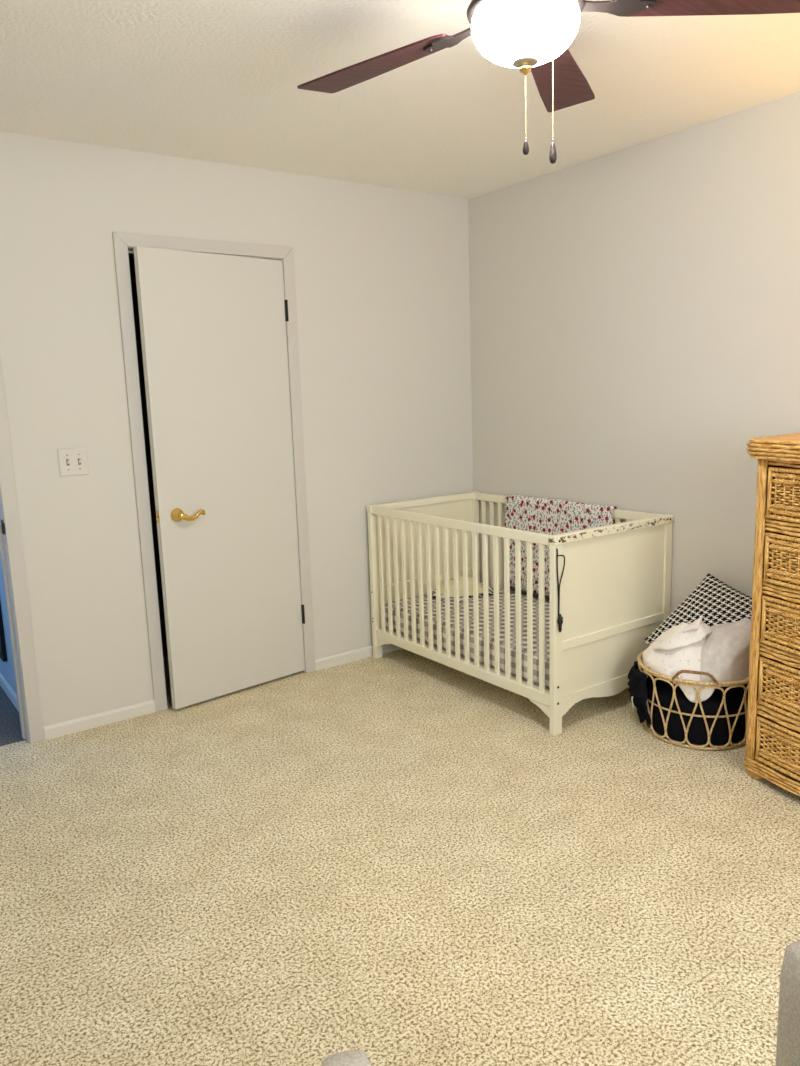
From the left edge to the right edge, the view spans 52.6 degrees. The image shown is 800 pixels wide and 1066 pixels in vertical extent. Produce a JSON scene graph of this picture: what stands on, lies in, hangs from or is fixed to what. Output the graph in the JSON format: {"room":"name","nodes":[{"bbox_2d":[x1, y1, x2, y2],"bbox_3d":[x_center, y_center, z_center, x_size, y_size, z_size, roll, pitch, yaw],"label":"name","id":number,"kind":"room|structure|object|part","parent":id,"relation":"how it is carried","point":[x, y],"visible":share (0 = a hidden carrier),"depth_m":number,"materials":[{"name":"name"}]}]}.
{"room":"children's room","nodes":[
{"label":"children's room","id":0,"kind":"room"},
{"bbox_2d":[0,557,16,694],"bbox_3d":[-2.278,-0.473,4.269,0.060,2.440,2.280,-9,12,-35],"label":"wall","id":1,"kind":"structure","parent":0,"point":[6,668],"depth_m":3.86,"materials":[{"name":"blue paint"}]},
{"bbox_2d":[0,604,6,661],"bbox_3d":[-2.259,-0.276,4.213,0.018,1.690,1.100,-9,12,-35],"label":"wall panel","id":2,"kind":"object","parent":1,"relation":"attached to","point":[3,655],"visible":1,"depth_m":3.90,"materials":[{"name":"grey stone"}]},
{"bbox_2d":[0,673,18,711],"bbox_3d":[-2.269,0.704,4.452,0.012,0.058,2.280,-9,12,-35],"label":"baseboard","id":3,"kind":"structure","parent":1,"relation":"attached to","point":[6,687],"depth_m":3.94,"materials":[{"name":"white paint"}]},
{"bbox_2d":[128,254,167,657],"bbox_3d":[-1.111,-0.510,4.111,1.300,2.490,0.670,-9,12,-35],"label":"wall","id":4,"kind":"structure","parent":0,"point":[131,256],"depth_m":4.31,"materials":[{"name":"paint"}]},
{"bbox_2d":[0,131,472,726],"bbox_3d":[-1.365,-0.362,3.455,4.500,2.440,0.120,-9,12,-35],"label":"wall","id":5,"kind":"structure","parent":0,"point":[382,286],"depth_m":3.61,"materials":[{"name":"white paint"}]},
{"bbox_2d":[0,352,44,743],"bbox_3d":[-1.967,-0.103,3.047,0.946,2.107,0.134,-9,12,-35],"label":"door frame","id":6,"kind":"structure","parent":5,"relation":"attached to","point":[11,547],"depth_m":3.32,"materials":[{"name":"grey paint"}]},
{"bbox_2d":[1,520,4,534],"bbox_3d":[-1.604,-0.022,3.265,0.010,0.060,0.048,-9,12,-35],"label":"strike plate","id":7,"kind":"object","parent":6,"relation":"attached to","point":[2,523],"visible":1,"depth_m":3.25,"materials":[{"name":"black metal"}]},
{"bbox_2d":[58,447,88,476],"bbox_3d":[-1.363,-0.297,3.382,0.116,0.114,0.017,-9,12,-35],"label":"light switch","id":8,"kind":"object","parent":5,"relation":"attached to","point":[72,461],"visible":1,"depth_m":3.38,"materials":[{"name":"white plastic"}]},
{"bbox_2d":[43,699,154,739],"bbox_3d":[-1.321,0.824,3.582,0.478,0.058,0.012,-9,12,-35],"label":"baseboard","id":9,"kind":"structure","parent":5,"relation":"attached to","point":[56,730],"depth_m":3.57,"materials":[{"name":"white paint"}]},
{"bbox_2d":[112,231,315,711],"bbox_3d":[-0.853,-0.276,3.833,0.846,2.107,0.134,-9,12,-35],"label":"door frame","id":10,"kind":"structure","parent":5,"relation":"attached to","point":[123,242],"depth_m":3.66,"materials":[{"name":"grey paint"}]},
{"bbox_2d":[133,246,304,708],"bbox_3d":[-0.777,-0.239,3.753,0.740,2.026,0.100,-11,13,-41],"label":"door","id":11,"kind":"structure","parent":5,"relation":"in","point":[213,326],"depth_m":3.73,"materials":[{"name":"grey paint"}]},
{"bbox_3d":[-0.917,-0.078,3.599,0.120,0.047,0.030,-11,13,-41],"label":"lever","id":12,"kind":"part","parent":11,"relation":"part of","materials":[{"name":"gold metal"}]},
{"bbox_2d":[315,644,402,670],"bbox_3d":[0.006,0.617,4.519,1.105,0.058,0.012,-9,12,-35],"label":"baseboard","id":13,"kind":"structure","parent":5,"relation":"attached to","point":[365,652],"depth_m":4.32,"materials":[{"name":"white paint"}]},
{"bbox_2d":[0,649,799,1065],"bbox_3d":[-0.588,1.019,2.658,4.500,0.060,7.200,-9,12,-35],"label":"floor","id":14,"kind":"structure","parent":0,"point":[397,858],"depth_m":2.35,"materials":[{"name":"carpet"}]},
{"bbox_2d":[366,492,673,735],"bbox_3d":[0.535,0.297,3.995,0.756,0.832,1.343,-9,12,-35],"label":"crib","id":15,"kind":"object","parent":14,"relation":"on","point":[615,586],"visible":0.84,"depth_m":3.56,"materials":[{"name":"beige paint"}]},
{"bbox_3d":[-0.133,0.281,4.319,0.045,0.797,0.030,-9,12,-35],"label":"post","id":16,"kind":"part","parent":15,"relation":"part of","materials":[{"name":"beige paint"}]},
{"bbox_3d":[0.140,-0.173,4.451,0.756,0.035,0.038,-9,12,-35],"label":"rail","id":17,"kind":"part","parent":15,"relation":"part of","materials":[{"name":"beige paint"}]},
{"bbox_3d":[0.147,0.045,4.489,0.662,0.407,0.010,-9,12,-35],"label":"panel","id":18,"kind":"part","parent":15,"relation":"part of","materials":[{"name":"beige paint"}]},
{"bbox_3d":[0.159,0.381,4.547,0.662,0.205,0.010,-9,12,-35],"label":"panel","id":19,"kind":"part","parent":15,"relation":"part of","materials":[{"name":"beige paint"}]},
{"bbox_3d":[0.155,0.262,4.526,0.662,0.039,0.024,-9,12,-35],"label":"rail","id":20,"kind":"part","parent":15,"relation":"part of","materials":[{"name":"beige paint"}]},
{"bbox_3d":[0.231,-0.045,3.723,0.026,0.040,1.274,-9,12,-35],"label":"rail","id":21,"kind":"part","parent":15,"relation":"part of","materials":[{"name":"beige paint"}]},
{"bbox_3d":[0.253,0.614,3.837,0.026,0.050,1.274,-9,12,-35],"label":"rail","id":22,"kind":"part","parent":15,"relation":"part of","materials":[{"name":"beige paint"}]},
{"bbox_3d":[0.543,0.551,4.040,0.688,0.016,1.266,-9,12,-35],"label":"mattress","id":23,"kind":"part","parent":15,"relation":"part of","materials":[{"name":"beige paint"}]},
{"bbox_2d":[385,590,549,688],"bbox_3d":[0.541,0.475,4.028,0.686,0.143,1.260,-9,12,-35],"label":"mattress","id":24,"kind":"object","parent":15,"relation":"on","point":[501,593],"visible":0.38,"depth_m":3.88,"materials":[{"name":"white fabric"}]},
{"bbox_2d":[426,576,493,600],"bbox_3d":[0.357,0.287,4.472,0.425,0.089,0.292,-9,12,-35],"label":"cloth","id":25,"kind":"object","parent":24,"relation":"on","point":[470,580],"visible":0.48,"depth_m":4.42,"materials":[{"name":"beige fabric"}]},
{"bbox_3d":[0.440,0.192,4.724,0.045,0.797,0.030,-9,12,-35],"label":"post","id":26,"kind":"part","parent":15,"relation":"part of","materials":[{"name":"beige paint"}]},
{"bbox_3d":[0.630,0.437,3.274,0.045,0.797,0.030,-9,12,-35],"label":"post","id":27,"kind":"part","parent":15,"relation":"part of","materials":[{"name":"beige paint"}]},
{"bbox_2d":[556,548,564,631],"bbox_3d":[0.644,0.227,3.214,0.048,0.340,0.025,-9,12,-35],"label":"cord","id":28,"kind":"object","parent":15,"relation":"hanging from","point":[560,618],"visible":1,"depth_m":3.21,"materials":[{"name":"black plastic"}]},
{"bbox_2d":[505,494,617,598],"bbox_3d":[0.806,0.093,4.168,0.066,0.534,0.746,-9,12,-35],"label":"blanket","id":29,"kind":"object","parent":15,"relation":"hanging from","point":[532,514],"visible":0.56,"depth_m":4.22,"materials":[{"name":"fabric"}]},
{"bbox_3d":[0.813,-0.136,4.134,0.026,0.040,1.274,-9,12,-35],"label":"rail","id":30,"kind":"part","parent":15,"relation":"part of","materials":[{"name":"beige paint"}]},
{"bbox_3d":[0.903,-0.017,3.405,0.756,0.035,0.038,-9,12,-35],"label":"rail","id":31,"kind":"part","parent":15,"relation":"part of","materials":[{"name":"paint"}]},
{"bbox_3d":[0.921,0.536,3.501,0.662,0.205,0.010,-9,12,-35],"label":"panel","id":32,"kind":"part","parent":15,"relation":"part of","materials":[{"name":"beige paint"}]},
{"bbox_3d":[0.917,0.418,3.480,0.662,0.039,0.024,-9,12,-35],"label":"rail","id":33,"kind":"part","parent":15,"relation":"part of","materials":[{"name":"beige paint"}]},
{"bbox_3d":[0.910,0.201,3.443,0.662,0.407,0.010,-9,12,-35],"label":"panel","id":34,"kind":"part","parent":15,"relation":"part of","materials":[{"name":"beige paint"}]},
{"bbox_3d":[1.203,0.348,3.678,0.045,0.797,0.030,-9,12,-35],"label":"post","id":35,"kind":"part","parent":15,"relation":"part of","materials":[{"name":"beige paint"}]},
{"bbox_2d":[322,941,799,1065],"bbox_3d":[0.346,0.827,0.717,0.788,0.920,0.774,-4,10,-14],"label":"armchair","id":36,"kind":"object","parent":14,"relation":"on","point":[788,1028],"visible":1,"depth_m":1.10,"materials":[{"name":"grey fabric"}]},
{"bbox_3d":[0.016,0.918,0.718,0.074,0.522,0.628,-4,10,-14],"label":"arm","id":37,"kind":"part","parent":36,"relation":"part of","materials":[{"name":"grey fabric"}]},
{"bbox_3d":[0.658,0.866,0.877,0.112,0.528,0.632,-4,10,-14],"label":"arm","id":38,"kind":"part","parent":36,"relation":"part of","materials":[{"name":"grey fabric"}]},
{"bbox_2d":[637,651,748,749],"bbox_3d":[1.223,0.645,3.311,0.487,0.329,0.491,-9,12,-35],"label":"laundry basket","id":39,"kind":"object","parent":14,"relation":"on","point":[715,684],"visible":0.43,"depth_m":3.13,"materials":[{"name":"wicker"}]},
{"bbox_2d":[628,661,651,724],"bbox_3d":[0.991,0.666,3.368,0.091,0.248,0.236,0,10,12],"label":"garment","id":40,"kind":"object","parent":39,"relation":"in","point":[638,691],"visible":0.98,"depth_m":3.29,"materials":[{"name":"black fabric"}]},
{"bbox_2d":[643,617,714,702],"bbox_3d":[1.165,0.472,3.276,0.360,0.300,0.393,-9,12,-35],"label":"cloth","id":41,"kind":"object","parent":39,"relation":"in","point":[679,647],"visible":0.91,"depth_m":3.17,"materials":[{"name":"white fabric"}]},
{"bbox_3d":[1.122,0.547,3.079,0.170,0.050,0.025,3,11,24],"label":"handle","id":42,"kind":"part","parent":39,"relation":"part of","materials":[{"name":"brown wicker"}]},
{"bbox_2d":[646,675,747,744],"bbox_3d":[1.223,0.678,3.317,0.430,0.228,0.430,-9,12,-35],"label":"clothing","id":43,"kind":"object","parent":39,"relation":"in","point":[697,732],"visible":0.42,"depth_m":3.15,"materials":[{"name":"black fabric"}]},
{"bbox_2d":[643,573,751,644],"bbox_3d":[1.284,0.392,3.323,0.230,0.397,0.557,-9,12,-35],"label":"throw pillow","id":44,"kind":"object","parent":39,"relation":"in","point":[713,600],"visible":0.46,"depth_m":3.33,"materials":[{"name":"fabric"}]},
{"bbox_2d":[700,618,750,681],"bbox_3d":[1.286,0.444,3.213,0.380,0.218,0.264,-9,12,-35],"label":"fleece blanket","id":45,"kind":"object","parent":39,"relation":"in","point":[725,652],"visible":0.74,"depth_m":3.09,"materials":[{"name":"white fabric"}]},
{"bbox_2d":[744,433,799,796],"bbox_3d":[1.637,0.312,2.573,0.582,1.217,0.973,-9,12,-35],"label":"dresser","id":46,"kind":"object","parent":14,"relation":"on","point":[773,709],"visible":1,"depth_m":2.74,"materials":[{"name":"brown wicker"}]},
{"bbox_3d":[1.250,0.277,2.827,0.051,1.075,0.042,-9,12,-35],"label":"post","id":47,"kind":"part","parent":46,"relation":"part of","materials":[{"name":"brown wood"}]},
{"bbox_3d":[1.480,0.885,2.544,0.088,0.046,0.903,-9,12,-35],"label":"trim","id":48,"kind":"part","parent":46,"relation":"part of","materials":[{"name":"brown wicker"}]},
{"bbox_3d":[1.477,0.777,2.526,0.076,0.162,0.815,-9,12,-35],"label":"drawer frame","id":49,"kind":"part","parent":46,"relation":"part of","materials":[{"name":"brown wicker"}]},
{"bbox_3d":[1.478,0.674,2.511,0.083,0.041,0.826,-9,12,-35],"label":"rail","id":50,"kind":"part","parent":46,"relation":"part of","materials":[{"name":"brown wicker"}]},
{"bbox_3d":[1.470,0.567,2.489,0.076,0.172,0.815,-9,12,-35],"label":"drawer frame","id":51,"kind":"part","parent":46,"relation":"part of","materials":[{"name":"brown wicker"}]},
{"bbox_3d":[1.479,0.777,2.527,0.080,0.139,0.805,-9,12,-35],"label":"woven panel","id":52,"kind":"part","parent":46,"relation":"part of","materials":[{"name":"brown wicker"}]},
{"bbox_3d":[1.472,0.457,2.474,0.080,0.046,0.824,-9,12,-35],"label":"rail","id":53,"kind":"part","parent":46,"relation":"part of","materials":[{"name":"brown wicker"}]},
{"bbox_3d":[1.496,0.775,2.539,0.084,0.153,0.812,-9,12,-35],"label":"drawer","id":54,"kind":"part","parent":46,"relation":"part of","materials":[{"name":"brown wicker"}]},
{"bbox_3d":[1.463,0.350,2.451,0.076,0.170,0.815,-9,12,-35],"label":"drawer frame","id":55,"kind":"part","parent":46,"relation":"part of","materials":[{"name":"brown wicker"}]},
{"bbox_3d":[1.472,0.567,2.490,0.080,0.149,0.805,-9,12,-35],"label":"woven panel","id":56,"kind":"part","parent":46,"relation":"part of","materials":[{"name":"brown wicker"}]},
{"bbox_3d":[1.464,0.242,2.437,0.079,0.044,0.824,-9,12,-35],"label":"rail","id":57,"kind":"part","parent":46,"relation":"part of","materials":[{"name":"brown wicker"}]},
{"bbox_3d":[1.490,0.565,2.503,0.084,0.163,0.812,-9,12,-35],"label":"drawer","id":58,"kind":"part","parent":46,"relation":"part of","materials":[{"name":"brown wicker"}]},
{"bbox_3d":[1.456,0.134,2.414,0.076,0.172,0.815,-9,12,-35],"label":"drawer frame","id":59,"kind":"part","parent":46,"relation":"part of","materials":[{"name":"brown wicker"}]},
{"bbox_3d":[1.464,0.349,2.453,0.080,0.147,0.805,-9,12,-35],"label":"woven panel","id":60,"kind":"part","parent":46,"relation":"part of","materials":[{"name":"brown wicker"}]},
{"bbox_3d":[1.457,0.025,2.399,0.079,0.044,0.824,-9,12,-35],"label":"rail","id":61,"kind":"part","parent":46,"relation":"part of","materials":[{"name":"brown wicker"}]},
{"bbox_3d":[1.482,0.348,2.466,0.084,0.161,0.812,-9,12,-35],"label":"drawer","id":62,"kind":"part","parent":46,"relation":"part of","materials":[{"name":"brown wicker"}]},
{"bbox_3d":[1.448,-0.084,2.377,0.076,0.174,0.815,-9,12,-35],"label":"drawer frame","id":63,"kind":"part","parent":46,"relation":"part of","materials":[{"name":"brown wicker"}]},
{"bbox_3d":[1.457,0.134,2.416,0.080,0.149,0.805,-9,12,-35],"label":"woven panel","id":64,"kind":"part","parent":46,"relation":"part of","materials":[{"name":"brown wicker"}]},
{"bbox_3d":[1.450,-0.185,2.363,0.077,0.025,0.823,-9,12,-35],"label":"rail","id":65,"kind":"part","parent":46,"relation":"part of","materials":[{"name":"brown wicker"}]},
{"bbox_3d":[1.475,0.132,2.428,0.084,0.163,0.812,-9,12,-35],"label":"drawer","id":66,"kind":"part","parent":46,"relation":"part of","materials":[{"name":"brown wicker"}]},
{"bbox_3d":[1.450,-0.084,2.378,0.080,0.151,0.805,-9,12,-35],"label":"woven panel","id":67,"kind":"part","parent":46,"relation":"part of","materials":[{"name":"brown wicker"}]},
{"bbox_3d":[1.468,-0.086,2.390,0.084,0.165,0.812,-9,12,-35],"label":"drawer","id":68,"kind":"part","parent":46,"relation":"part of","materials":[{"name":"brown wicker"}]},
{"bbox_2d":[0,0,799,198],"bbox_3d":[-0.002,-1.317,1.315,4.500,0.080,4.920,-9,12,-35],"label":"ceiling","id":69,"kind":"structure","parent":0,"point":[217,81],"depth_m":2.76,"materials":[{"name":"white paint"}]},
{"bbox_2d":[297,0,799,163],"bbox_3d":[0.256,-1.143,1.894,1.349,0.477,1.405,-9,12,-35],"label":"ceiling fan","id":70,"kind":"object","parent":69,"relation":"hanging from","point":[535,36],"visible":1,"depth_m":1.91,"materials":[{"name":"brown wood"}]},
{"bbox_3d":[-0.059,-1.270,2.199,0.500,0.026,0.149,7,13,40],"label":"blade","id":71,"kind":"part","parent":70,"relation":"part of","materials":[{"name":"brown wood"}]},
{"bbox_3d":[0.295,-1.165,1.909,0.252,0.100,0.252,-9,12,-35],"label":"lamp shade","id":72,"kind":"part","parent":70,"relation":"part of","materials":[{"name":"white glass"}]},
{"bbox_3d":[0.300,-1.019,1.935,0.004,0.150,0.004,-9,12,-35],"label":"pull chain","id":73,"kind":"part","parent":70,"relation":"part of","materials":[{"name":"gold metal"}]},
{"bbox_3d":[0.303,-0.928,1.950,0.016,0.033,0.016,-9,12,-35],"label":"pull knob","id":74,"kind":"part","parent":70,"relation":"part of","materials":[{"name":"brown metal"}]},
{"bbox_3d":[0.381,-1.113,2.017,0.004,0.259,0.004,-9,12,-35],"label":"pull chain","id":75,"kind":"part","parent":70,"relation":"part of","materials":[{"name":"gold metal"}]},
{"bbox_3d":[0.386,-0.960,2.043,0.019,0.052,0.018,-9,12,-35],"label":"pull knob","id":76,"kind":"part","parent":70,"relation":"part of","materials":[{"name":"brown metal"}]},
{"bbox_3d":[0.455,-1.309,2.327,0.149,0.026,0.500,2,10,20],"label":"blade","id":77,"kind":"part","parent":70,"relation":"part of","materials":[{"name":"brown wood"}]},
{"bbox_3d":[0.757,-1.240,1.874,0.500,0.026,0.149,-1,10,3],"label":"blade","id":78,"kind":"part","parent":70,"relation":"part of","materials":[{"name":"brown wood"}]},
{"bbox_2d":[468,92,799,613],"bbox_3d":[1.857,-0.345,2.741,0.100,2.440,4.800,-9,12,-35],"label":"wall","id":79,"kind":"structure","parent":0,"point":[635,309],"depth_m":3.59,"materials":[{"name":"white paint"}]}
]}

